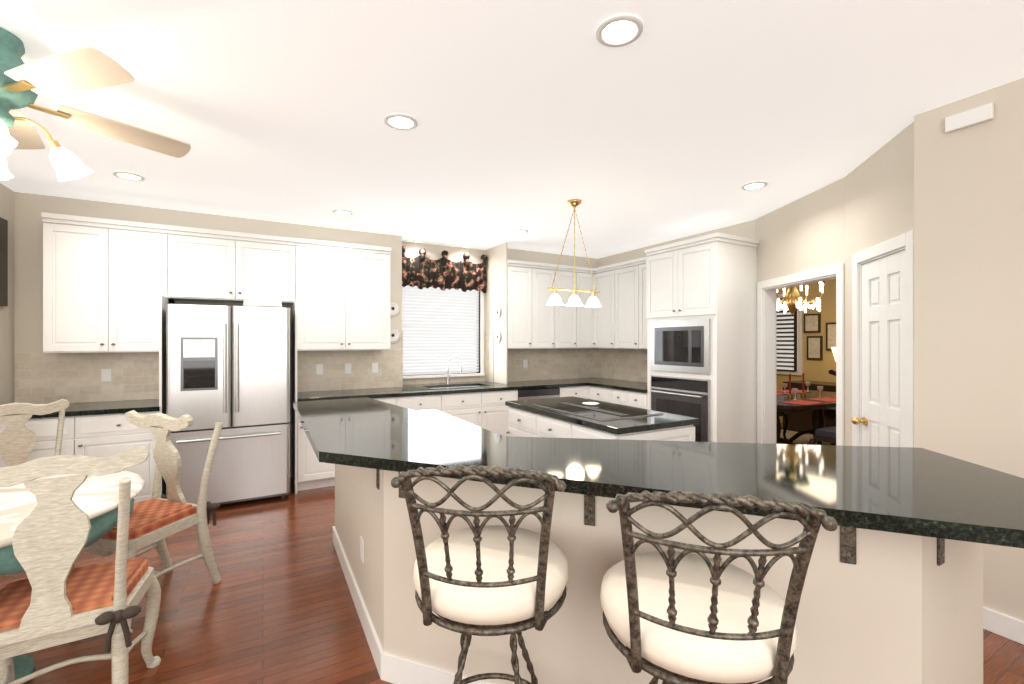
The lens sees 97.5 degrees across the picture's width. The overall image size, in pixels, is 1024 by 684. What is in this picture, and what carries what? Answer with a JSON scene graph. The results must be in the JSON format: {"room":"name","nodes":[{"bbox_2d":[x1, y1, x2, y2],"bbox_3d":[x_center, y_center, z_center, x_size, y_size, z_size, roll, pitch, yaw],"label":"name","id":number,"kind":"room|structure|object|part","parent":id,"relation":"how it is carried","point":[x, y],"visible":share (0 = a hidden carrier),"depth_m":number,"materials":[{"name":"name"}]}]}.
{"room":"kitchen","nodes":[
{"label":"kitchen","id":0,"kind":"room"},
{"bbox_2d":[0,183,13,404],"bbox_3d":[-0.976,0.090,1.060,7.120,2.740,8.000,0,0,-29],"label":"wall","id":1,"kind":"structure","parent":0,"point":[7,324],"depth_m":3.74,"materials":[{"name":"paint"}]},
{"bbox_2d":[0,217,7,305],"bbox_3d":[-4.040,-0.640,3.506,0.028,0.700,0.350,0,0,-29],"label":"wall decor","id":2,"kind":"object","parent":1,"relation":"attached to","point":[3,262],"visible":1,"depth_m":3.61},
{"bbox_2d":[14,192,597,476],"bbox_3d":[-1.466,0.090,5.378,6.590,2.740,0.730,0,0,-29],"label":"wall","id":3,"kind":"structure","parent":0,"point":[29,208],"depth_m":4.61,"materials":[{"name":"paint"}]},
{"bbox_2d":[40,216,119,355],"bbox_3d":[-3.701,-0.460,3.920,0.467,1.100,0.347,0,0,-29],"label":"upper cabinet","id":4,"kind":"object","parent":3,"relation":"attached to","point":[81,258],"depth_m":3.77,"materials":[{"name":"white wood"}]},
{"bbox_2d":[120,224,183,355],"bbox_3d":[-3.367,-0.460,4.106,0.526,1.100,0.347,0,0,-29],"label":"upper cabinet","id":5,"kind":"object","parent":3,"relation":"attached to","point":[147,255],"depth_m":3.97,"materials":[{"name":"white wood"}]},
{"bbox_2d":[176,228,243,302],"bbox_3d":[-2.936,-0.705,4.345,0.577,0.610,0.347,0,0,-29],"label":"upper cabinet","id":6,"kind":"object","parent":3,"relation":"attached to","point":[209,265],"depth_m":4.21,"materials":[{"name":"white wood"}]},
{"bbox_2d":[244,236,295,304],"bbox_3d":[-2.531,-0.705,4.569,0.577,0.610,0.347,0,0,-29],"label":"upper cabinet","id":7,"kind":"object","parent":3,"relation":"attached to","point":[269,265],"depth_m":4.45,"materials":[{"name":"white wood"}]},
{"bbox_2d":[101,359,527,381],"bbox_3d":[-1.758,0.302,5.183,4.520,0.115,0.006,0,0,-29],"label":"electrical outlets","id":8,"kind":"structure","parent":3,"relation":"attached to","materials":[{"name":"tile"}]},
{"bbox_2d":[284,240,351,351],"bbox_3d":[-2.070,-0.460,4.825,0.596,1.100,0.347,0,0,-29],"label":"upper cabinet","id":9,"kind":"object","parent":3,"relation":"attached to","point":[321,315],"depth_m":4.69,"materials":[{"name":"white wood"}]},
{"bbox_2d":[14,330,685,405],"bbox_3d":[-1.122,0.202,4.757,6.344,0.683,1.905,0,0,-29],"label":"backsplash","id":10,"kind":"structure","parent":3,"relation":"attached to","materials":[{"name":"tile"}]},
{"bbox_2d":[352,248,391,351],"bbox_3d":[-1.674,-0.460,5.044,0.537,1.100,0.347,0,0,-29],"label":"upper cabinet","id":11,"kind":"object","parent":3,"relation":"attached to","point":[370,266],"depth_m":4.92,"materials":[{"name":"white wood"}]},
{"bbox_2d":[390,302,399,315],"bbox_3d":[-1.422,-0.390,5.371,0.170,0.170,0.022,0,0,-29],"label":"plate","id":12,"kind":"object","parent":3,"relation":"attached to","point":[394,307],"depth_m":5.38,"materials":[{"name":"ceramic"}]},
{"bbox_2d":[390,329,399,342],"bbox_3d":[-1.422,-0.070,5.371,0.170,0.170,0.022,0,0,-29],"label":"plate","id":13,"kind":"object","parent":3,"relation":"attached to","point":[394,333],"depth_m":5.38,"materials":[{"name":"ceramic"}]},
{"bbox_2d":[402,290,484,378],"bbox_3d":[-0.933,-0.215,5.994,1.190,1.390,0.170,0,0,-29],"label":"window","id":14,"kind":"structure","parent":3,"relation":"in","point":[480,373],"depth_m":6.22,"materials":[{"name":"white wood"}]},
{"bbox_2d":[402,285,478,374],"bbox_3d":[-0.933,-0.221,5.994,1.078,1.275,0.050,0,0,-29],"label":"window blinds","id":15,"kind":"object","parent":14,"relation":"attached to","point":[467,336],"visible":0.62,"depth_m":5.97,"materials":[{"name":"white plastic"}]},
{"bbox_2d":[402,246,487,292],"bbox_3d":[-0.880,-0.940,5.904,1.235,0.531,0.095,0,0,-29],"label":"window valance","id":16,"kind":"object","parent":3,"relation":"attached to","point":[421,271],"visible":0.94,"depth_m":5.90,"materials":[{"name":"multicoloured fabric"}]},
{"bbox_2d":[494,330,499,342],"bbox_3d":[-0.187,-0.070,5.910,0.022,0.170,0.170,0,0,-29],"label":"plate","id":17,"kind":"object","parent":3,"relation":"attached to","point":[497,332],"depth_m":5.92,"materials":[{"name":"ceramic"}]},
{"bbox_2d":[494,306,499,318],"bbox_3d":[-0.187,-0.390,5.910,0.022,0.170,0.170,0,0,-29],"label":"plate","id":18,"kind":"object","parent":3,"relation":"attached to","point":[497,310],"depth_m":5.92,"materials":[{"name":"ceramic"}]},
{"bbox_2d":[492,260,535,351],"bbox_3d":[0.045,-0.460,5.997,0.424,1.100,0.347,0,0,-29],"label":"upper cabinet","id":19,"kind":"object","parent":3,"relation":"attached to","point":[521,278],"depth_m":5.85,"materials":[{"name":"white wood"}]},
{"bbox_2d":[536,264,559,347],"bbox_3d":[0.339,-0.460,6.160,0.483,1.100,0.347,0,0,-29],"label":"upper cabinet","id":20,"kind":"object","parent":3,"relation":"attached to","point":[547,316],"depth_m":6.03,"materials":[{"name":"white wood"}]},
{"bbox_2d":[560,268,571,347],"bbox_3d":[0.658,-0.460,6.337,0.483,1.100,0.347,0,0,-29],"label":"upper cabinet","id":21,"kind":"object","parent":3,"relation":"attached to","point":[565,273],"depth_m":6.19,"materials":[{"name":"white wood"}]},
{"bbox_2d":[572,268,591,347],"bbox_3d":[0.950,-0.460,6.476,0.399,1.100,0.386,0,0,-29],"label":"upper cabinet","id":22,"kind":"object","parent":3,"relation":"attached to","point":[581,315],"depth_m":6.33,"materials":[{"name":"white wood"}]},
{"bbox_2d":[0,423,1023,683],"bbox_3d":[0.959,1.481,2.704,12.100,0.058,9.000,0,0,-29],"label":"floor","id":23,"kind":"structure","parent":0,"point":[274,605],"depth_m":2.39,"materials":[{"name":"brown wood"}]},
{"bbox_2d":[0,399,68,466],"bbox_3d":[-3.344,0.942,3.019,0.530,1.070,0.556,0,0,-44],"label":"dining chair","id":24,"kind":"object","parent":23,"relation":"on","point":[18,439],"visible":0.31,"depth_m":3.10,"materials":[{"name":"beige wood"}]},
{"bbox_2d":[0,416,87,467],"bbox_3d":[-3.818,1.022,3.701,0.604,0.875,0.617,0,0,-29],"label":"base cabinet","id":25,"kind":"object","parent":23,"relation":"on","point":[75,431],"depth_m":3.50,"materials":[{"name":"white wood"}]},
{"bbox_2d":[0,470,144,683],"bbox_3d":[-2.281,1.071,1.846,1.200,0.778,1.200,0,0,-29],"label":"table","id":26,"kind":"object","parent":23,"relation":"on","point":[95,498],"visible":0.48,"depth_m":1.93,"materials":[{"name":"wood"}]},
{"bbox_2d":[0,446,160,683],"bbox_3d":[-1.699,0.942,1.698,0.544,1.070,0.572,0,0,-29],"label":"dining chair","id":27,"kind":"object","parent":23,"relation":"on","point":[54,598],"visible":0.98,"depth_m":1.62,"materials":[{"name":"beige wood"}]},
{"bbox_2d":[88,404,165,502],"bbox_3d":[-3.393,1.022,3.937,0.604,0.875,0.617,0,0,-29],"label":"base cabinet","id":28,"kind":"object","parent":23,"relation":"on","point":[108,436],"depth_m":3.70,"materials":[{"name":"white wood"}]},
{"bbox_2d":[29,400,165,419],"bbox_3d":[-3.604,0.564,3.808,1.082,0.040,0.637,0,0,-29],"label":"countertop","id":29,"kind":"structure","parent":28,"relation":"on","point":[94,407],"depth_m":3.73,"materials":[{"name":"black stone"}]},
{"bbox_2d":[72,410,222,632],"bbox_3d":[-2.074,0.942,2.562,0.530,1.070,0.556,0,0,19],"label":"dining chair","id":30,"kind":"object","parent":23,"relation":"on","point":[157,518],"visible":0.67,"depth_m":2.63,"materials":[{"name":"beige wood"}]},
{"bbox_2d":[166,304,289,504],"bbox_3d":[-2.614,0.573,4.221,0.920,1.775,0.801,0,0,-29],"label":"refrigerator","id":31,"kind":"object","parent":23,"relation":"on","point":[228,367],"visible":0.85,"depth_m":3.92,"materials":[{"name":"metal"}]},
{"bbox_2d":[292,396,355,493],"bbox_3d":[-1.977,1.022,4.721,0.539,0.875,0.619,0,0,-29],"label":"base cabinet","id":32,"kind":"object","parent":23,"relation":"on","point":[322,432],"depth_m":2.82,"materials":[{"name":"white wood"}]},
{"bbox_2d":[292,376,603,403],"bbox_3d":[-0.369,0.564,5.602,4.207,0.040,0.637,0,0,-29],"label":"countertop","id":33,"kind":"structure","parent":32,"relation":"on","point":[511,386],"depth_m":5.12,"materials":[{"name":"black stone"}]},
{"bbox_2d":[356,396,399,415],"bbox_3d":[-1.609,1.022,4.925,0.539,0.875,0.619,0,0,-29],"label":"base cabinet","id":34,"kind":"object","parent":23,"relation":"on","point":[392,404],"depth_m":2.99,"materials":[{"name":"white wood"}]},
{"bbox_2d":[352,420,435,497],"bbox_3d":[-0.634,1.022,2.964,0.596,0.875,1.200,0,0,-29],"label":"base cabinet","id":35,"kind":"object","parent":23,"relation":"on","point":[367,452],"depth_m":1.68,"materials":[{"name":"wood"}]},
{"bbox_2d":[352,408,503,451],"bbox_3d":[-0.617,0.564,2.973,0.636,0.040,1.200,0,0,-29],"label":"countertop","id":36,"kind":"structure","parent":35,"relation":"on","point":[423,428],"depth_m":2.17,"materials":[{"name":"black stone"}]},
{"bbox_2d":[400,396,447,411],"bbox_3d":[-1.154,1.022,5.177,0.618,0.875,0.619,0,0,-29],"label":"base cabinet","id":37,"kind":"object","parent":23,"relation":"on","point":[407,403],"depth_m":4.92,"materials":[{"name":"white wood"}]},
{"bbox_2d":[448,384,487,427],"bbox_3d":[-0.694,1.022,5.432,0.552,0.875,0.619,0,0,-29],"label":"base cabinet","id":38,"kind":"object","parent":23,"relation":"on","point":[472,407],"depth_m":5.21,"materials":[{"name":"white wood"}]},
{"bbox_2d":[396,380,491,387],"bbox_3d":[-0.849,0.564,5.848,1.239,0.040,0.260,0,0,-29],"label":"countertop","id":39,"kind":"structure","parent":38,"relation":"on","point":[462,382],"depth_m":5.75,"materials":[{"name":"black stone"}]},
{"bbox_2d":[391,465,568,683],"bbox_3d":[-0.068,0.875,1.356,0.641,1.173,0.669,0,0,-29],"label":"bar stool","id":40,"kind":"object","parent":23,"relation":"on","point":[483,579],"visible":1,"depth_m":1.19,"materials":[{"name":"fabric"}]},
{"bbox_2d":[468,384,519,435],"bbox_3d":[-0.311,1.022,5.644,0.553,0.875,0.619,0,0,-29],"label":"base cabinet","id":41,"kind":"object","parent":23,"relation":"on","point":[495,399],"depth_m":5.38,"materials":[{"name":"white wood"}]},
{"bbox_2d":[504,404,527,439],"bbox_3d":[0.409,1.022,4.057,0.730,0.875,0.539,0,0,-29],"label":"base cabinet","id":42,"kind":"object","parent":23,"relation":"on","point":[515,419],"depth_m":3.99,"materials":[{"name":"white wood"}]},
{"bbox_2d":[520,388,563,399],"bbox_3d":[0.201,1.022,5.928,0.738,0.875,0.619,0,0,-29],"label":"base cabinet","id":43,"kind":"object","parent":23,"relation":"on","point":[525,393],"depth_m":5.64,"materials":[{"name":"white wood"}]},
{"bbox_2d":[528,412,563,435],"bbox_3d":[0.628,1.022,3.663,0.730,0.875,0.598,0,0,-29],"label":"base cabinet","id":44,"kind":"object","parent":23,"relation":"on","point":[539,424],"depth_m":3.60,"materials":[{"name":"white wood"}]},
{"bbox_2d":[564,388,587,399],"bbox_3d":[0.686,1.022,6.197,0.491,0.875,0.619,0,0,-29],"label":"base cabinet","id":45,"kind":"object","parent":23,"relation":"on","point":[567,391],"depth_m":5.94,"materials":[{"name":"white wood"}]},
{"bbox_2d":[588,384,611,403],"bbox_3d":[1.422,1.022,5.983,0.706,0.875,0.513,0,0,-29],"label":"base cabinet","id":46,"kind":"object","parent":23,"relation":"on","point":[595,392],"depth_m":5.85,"materials":[{"name":"white wood"}]},
{"bbox_2d":[612,388,623,403],"bbox_3d":[1.621,1.022,5.664,0.667,0.875,0.355,0,0,-29],"label":"base cabinet","id":47,"kind":"object","parent":23,"relation":"on","point":[617,396],"depth_m":5.55,"materials":[{"name":"white wood"}]},
{"bbox_2d":[564,420,699,439],"bbox_3d":[0.851,1.022,3.260,0.730,0.875,0.559,0,0,-29],"label":"base cabinet","id":48,"kind":"object","parent":23,"relation":"on","point":[692,431],"depth_m":3.17,"materials":[{"name":"white wood"}]},
{"bbox_2d":[504,396,699,427],"bbox_3d":[0.636,0.564,3.668,0.770,0.040,1.500,0,0,-29],"label":"countertop","id":49,"kind":"structure","parent":48,"relation":"on","point":[598,413],"depth_m":3.41,"materials":[{"name":"black stone"}]},
{"bbox_2d":[533,400,663,420],"bbox_3d":[0.660,0.531,3.625,0.590,0.024,0.900,0,0,-29],"label":"cooktop","id":50,"kind":"object","parent":49,"relation":"in","point":[593,410],"depth_m":3.51,"materials":[{"name":"black glass"}]},
{"bbox_2d":[624,392,643,407],"bbox_3d":[1.738,1.022,5.453,0.667,0.875,0.355,0,0,-29],"label":"base cabinet","id":51,"kind":"object","parent":23,"relation":"on","point":[636,399],"depth_m":5.29,"materials":[{"name":"white wood"}]},
{"bbox_2d":[596,380,643,391],"bbox_3d":[1.570,0.564,5.736,0.687,0.040,1.008,0,0,-29],"label":"countertop","id":52,"kind":"structure","parent":51,"relation":"on","point":[629,385],"depth_m":5.75,"materials":[{"name":"black stone"}]},
{"bbox_2d":[432,452,891,564],"bbox_3d":[0.507,1.022,2.019,1.290,0.875,1.437,0,0,-29],"label":"kitchen island","id":53,"kind":"object","parent":23,"relation":"on","point":[876,513],"depth_m":1.15,"materials":[{"name":"grey"}]},
{"bbox_2d":[436,428,891,525],"bbox_3d":[0.529,0.564,2.011,1.321,0.040,1.402,0,0,-29],"label":"countertop","id":54,"kind":"structure","parent":53,"relation":"on","point":[602,462],"depth_m":1.51,"materials":[{"name":"black stone"}]},
{"bbox_2d":[644,236,759,451],"bbox_3d":[2.038,0.225,4.902,0.676,2.470,0.900,0,0,-29],"label":"tall cabinet","id":55,"kind":"object","parent":23,"relation":"on","point":[668,332],"depth_m":4.57,"materials":[{"name":"white wood"}]},
{"bbox_2d":[650,318,710,456],"bbox_3d":[1.732,0.445,4.733,0.080,1.350,0.760,0,0,-29],"label":"wall oven","id":56,"kind":"object","parent":55,"relation":"in","point":[680,348],"depth_m":4.68,"materials":[{"name":"black metal"}]},
{"bbox_2d":[600,490,836,683],"bbox_3d":[0.469,0.875,1.156,0.665,1.173,0.672,0,0,-29],"label":"bar stool","id":57,"kind":"object","parent":23,"relation":"on","point":[672,616],"visible":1,"depth_m":0.98,"materials":[{"name":"fabric"}]},
{"bbox_2d":[779,412,788,439],"bbox_3d":[3.710,0.934,6.714,0.530,1.070,0.556,0,0,-29],"label":"chair","id":58,"kind":"object","parent":23,"relation":"on","point":[785,416],"visible":0.08,"depth_m":6.60,"materials":[{"name":"brown wood"}]},
{"bbox_2d":[776,373,835,444],"bbox_3d":[3.628,0.937,5.727,2.000,1.072,1.100,0,0,-29],"label":"dining table","id":59,"kind":"object","parent":23,"relation":"on","point":[817,403],"visible":0.46,"depth_m":5.54,"materials":[{"name":"brown wood"}]},
{"bbox_2d":[783,347,835,433],"bbox_3d":[4.999,0.770,7.173,0.600,1.380,1.000,0,0,-29],"label":"buffet","id":60,"kind":"object","parent":23,"relation":"on","point":[799,421],"visible":0.17,"depth_m":7.17,"materials":[{"name":"brown wood"}]},
{"bbox_2d":[808,426,835,444],"bbox_3d":[3.546,0.934,4.740,0.530,1.070,0.556,0,0,-29],"label":"chair","id":61,"kind":"object","parent":23,"relation":"on","point":[827,434],"visible":0.15,"depth_m":4.77,"materials":[{"name":"brown wood"}]},
{"bbox_2d":[824,369,835,419],"bbox_3d":[4.733,0.934,6.340,0.556,1.070,0.530,0,0,-29],"label":"chair","id":62,"kind":"object","parent":23,"relation":"on","point":[829,413],"visible":0.1,"depth_m":6.33,"materials":[{"name":"brown wood"}]},
{"bbox_2d":[0,0,1023,258],"bbox_3d":[0.959,-1.310,2.704,12.100,0.060,9.000,0,0,-29],"label":"ceiling","id":63,"kind":"structure","parent":0,"point":[680,118],"depth_m":2.41,"materials":[{"name":"paint"}]},
{"bbox_2d":[0,27,190,181],"bbox_3d":[-2.203,-1.003,1.871,1.361,0.551,1.367,0,0,-29],"label":"ceiling fan","id":64,"kind":"object","parent":63,"relation":"hanging from","point":[23,84],"visible":1,"depth_m":1.87,"materials":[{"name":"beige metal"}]},
{"bbox_2d":[113,171,144,180],"bbox_3d":[-2.945,-1.273,3.456,0.190,0.010,0.190,0,0,-29],"label":"recessed light","id":65,"kind":"object","parent":63,"relation":"in","point":[128,176],"visible":0.98,"depth_m":3.44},
{"bbox_2d":[333,209,352,215],"bbox_3d":[-1.665,-1.273,4.428,0.190,0.010,0.190,0,0,-29],"label":"recessed light","id":66,"kind":"object","parent":63,"relation":"in","point":[343,212],"visible":0.98,"depth_m":4.43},
{"bbox_2d":[384,113,417,129],"bbox_3d":[-0.643,-1.273,2.605,0.190,0.010,0.190,0,0,-29],"label":"recessed light","id":67,"kind":"object","parent":63,"relation":"in","point":[399,121],"visible":1,"depth_m":2.60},
{"bbox_2d":[512,229,527,233],"bbox_3d":[0.092,-1.273,5.196,0.190,0.010,0.190,0,0,-29],"label":"recessed light","id":68,"kind":"object","parent":63,"relation":"in","point":[519,231],"visible":1,"depth_m":5.19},
{"bbox_2d":[546,199,601,306],"bbox_3d":[0.569,-0.804,4.089,0.590,0.949,0.160,0,0,-29],"label":"pendant light","id":69,"kind":"object","parent":63,"relation":"hanging from","point":[574,299],"visible":1,"depth_m":4.07,"materials":[{"name":"gold metal"}]},
{"bbox_2d":[596,14,642,46],"bbox_3d":[0.441,-1.273,1.845,0.190,0.010,0.190,0,0,-29],"label":"recessed light","id":70,"kind":"object","parent":63,"relation":"in","point":[619,30],"visible":1,"depth_m":1.84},
{"bbox_2d":[741,181,767,189],"bbox_3d":[1.979,-1.273,3.670,0.190,0.010,0.190,0,0,-29],"label":"recessed light","id":71,"kind":"object","parent":63,"relation":"in","point":[755,185],"visible":1,"depth_m":3.66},
{"bbox_2d":[776,281,824,314],"bbox_3d":[3.541,-0.809,5.679,0.694,0.939,0.694,0,0,-29],"label":"dining chandelier","id":72,"kind":"object","parent":63,"relation":"hanging from","point":[792,300],"visible":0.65,"depth_m":5.60,"materials":[{"name":"gold metal"}]},
{"bbox_2d":[335,464,982,683],"bbox_3d":[0.151,0.963,2.403,1.674,0.995,2.942,0,0,-29],"label":"wall","id":73,"kind":"structure","parent":0,"point":[893,608],"depth_m":1.55,"materials":[{"name":"paint"}]},
{"bbox_2d":[360,536,363,562],"bbox_3d":[-0.791,1.093,2.369,0.006,0.115,0.070,0,0,-29],"label":"outlet","id":74,"kind":"object","parent":73,"relation":"attached to","point":[361,548],"visible":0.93,"depth_m":2.36,"materials":[{"name":"white plastic"}]},
{"bbox_2d":[333,526,487,683],"bbox_3d":[0.145,1.405,2.400,1.688,0.110,2.970,0,0,-29],"label":"baseboard","id":75,"kind":"structure","parent":73,"relation":"attached to","point":[393,669],"depth_m":1.94,"materials":[{"name":"white wood"}]},
{"bbox_2d":[598,220,754,382],"bbox_3d":[1.981,0.090,5.832,0.120,2.740,2.520,0,0,-29],"label":"wall","id":76,"kind":"structure","parent":0,"point":[746,229],"depth_m":5.52,"materials":[{"name":"paint"}]},
{"bbox_2d":[592,264,615,347],"bbox_3d":[1.425,-0.480,6.301,0.391,1.140,0.499,0,0,-29],"label":"upper cabinet","id":77,"kind":"object","parent":76,"relation":"attached to","point":[604,317],"depth_m":6.24,"materials":[{"name":"white wood"}]},
{"bbox_2d":[616,264,631,351],"bbox_3d":[1.644,-0.460,5.953,0.347,1.100,0.558,0,0,-29],"label":"upper cabinet","id":78,"kind":"object","parent":76,"relation":"attached to","point":[623,271],"depth_m":5.91,"materials":[{"name":"white wood"}]},
{"bbox_2d":[632,260,643,351],"bbox_3d":[1.843,-0.460,5.594,0.347,1.100,0.499,0,0,-29],"label":"upper cabinet","id":79,"kind":"object","parent":76,"relation":"attached to","point":[637,265],"depth_m":5.69,"materials":[{"name":"white wood"}]},
{"bbox_2d":[755,177,844,288],"bbox_3d":[2.619,0.090,4.113,0.120,2.740,1.300,0,0,-2],"label":"wall","id":80,"kind":"structure","parent":0,"point":[804,233],"depth_m":3.95,"materials":[{"name":"paint"}]},
{"bbox_2d":[757,263,844,445],"bbox_3d":[2.621,0.422,4.058,0.156,2.075,1.141,0,0,-2],"label":"trim","id":81,"kind":"structure","parent":80,"relation":"attached to","point":[766,365],"depth_m":4.54,"materials":[{"name":"white wood"}]},
{"bbox_2d":[776,279,835,422],"bbox_3d":[5.867,0.090,6.454,0.120,2.740,5.840,0,0,-29],"label":"wall","id":82,"kind":"structure","parent":0,"point":[815,370],"depth_m":7.55,"materials":[{"name":"paint"}]},
{"bbox_2d":[776,292,802,374],"bbox_3d":[4.763,-0.140,8.242,0.075,1.440,1.040,0,0,-29],"label":"window shutters","id":83,"kind":"object","parent":82,"relation":"attached to","point":[789,342],"visible":0.27,"depth_m":7.96,"materials":[{"name":"white wood"}]},
{"bbox_2d":[804,313,820,332],"bbox_3d":[5.113,-0.320,7.659,0.028,0.320,0.260,0,0,-29],"label":"framed picture","id":84,"kind":"object","parent":82,"relation":"attached to","point":[812,323],"visible":1,"depth_m":7.64},
{"bbox_2d":[807,336,822,359],"bbox_3d":[5.132,0.100,7.624,0.028,0.400,0.240,0,0,-29],"label":"framed picture","id":85,"kind":"object","parent":82,"relation":"attached to","point":[814,347],"visible":0.96,"depth_m":7.60},
{"bbox_2d":[826,322,835,350],"bbox_3d":[5.307,-0.090,7.309,0.028,0.460,0.360,0,0,-29],"label":"framed picture","id":86,"kind":"object","parent":82,"relation":"attached to","point":[830,335],"visible":0.32,"depth_m":7.40},
{"bbox_2d":[845,121,913,447],"bbox_3d":[2.466,0.090,2.997,0.192,2.740,1.055,0,0,16],"label":"wall","id":87,"kind":"structure","parent":0,"point":[879,297],"depth_m":2.97,"materials":[{"name":"paint"}]},
{"bbox_3d":[2.441,0.407,2.947,0.591,2.105,0.591,0,0,-29],"label":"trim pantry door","id":88,"kind":"part","parent":87,"relation":"part of","materials":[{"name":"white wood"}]},
{"bbox_2d":[914,78,1023,620],"bbox_3d":[3.228,0.090,0.943,0.120,2.740,3.720,0,0,-29],"label":"wall","id":89,"kind":"structure","parent":0,"point":[968,294],"depth_m":2.32,"materials":[{"name":"paint"}]},
{"bbox_2d":[945,102,993,132],"bbox_3d":[2.371,-1.160,2.332,0.028,0.080,0.180,0,0,-29],"label":"sensor","id":90,"kind":"object","parent":89,"relation":"attached to","point":[970,117],"visible":0.96,"depth_m":2.32,"materials":[{"name":"white plastic"}]},
{"bbox_2d":[983,606,1023,644],"bbox_3d":[3.319,1.405,1.385,0.738,0.110,4.404,0,0,-29],"label":"baseboard","id":91,"kind":"structure","parent":89,"relation":"attached to","point":[1004,625],"depth_m":2.22,"materials":[{"name":"white wood"}]},
{"label":"outside","id":92,"kind":"structure","parent":0,"visible":0},
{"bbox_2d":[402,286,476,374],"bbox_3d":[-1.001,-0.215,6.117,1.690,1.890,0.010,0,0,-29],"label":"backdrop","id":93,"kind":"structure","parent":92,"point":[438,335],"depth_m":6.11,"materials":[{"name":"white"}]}
]}

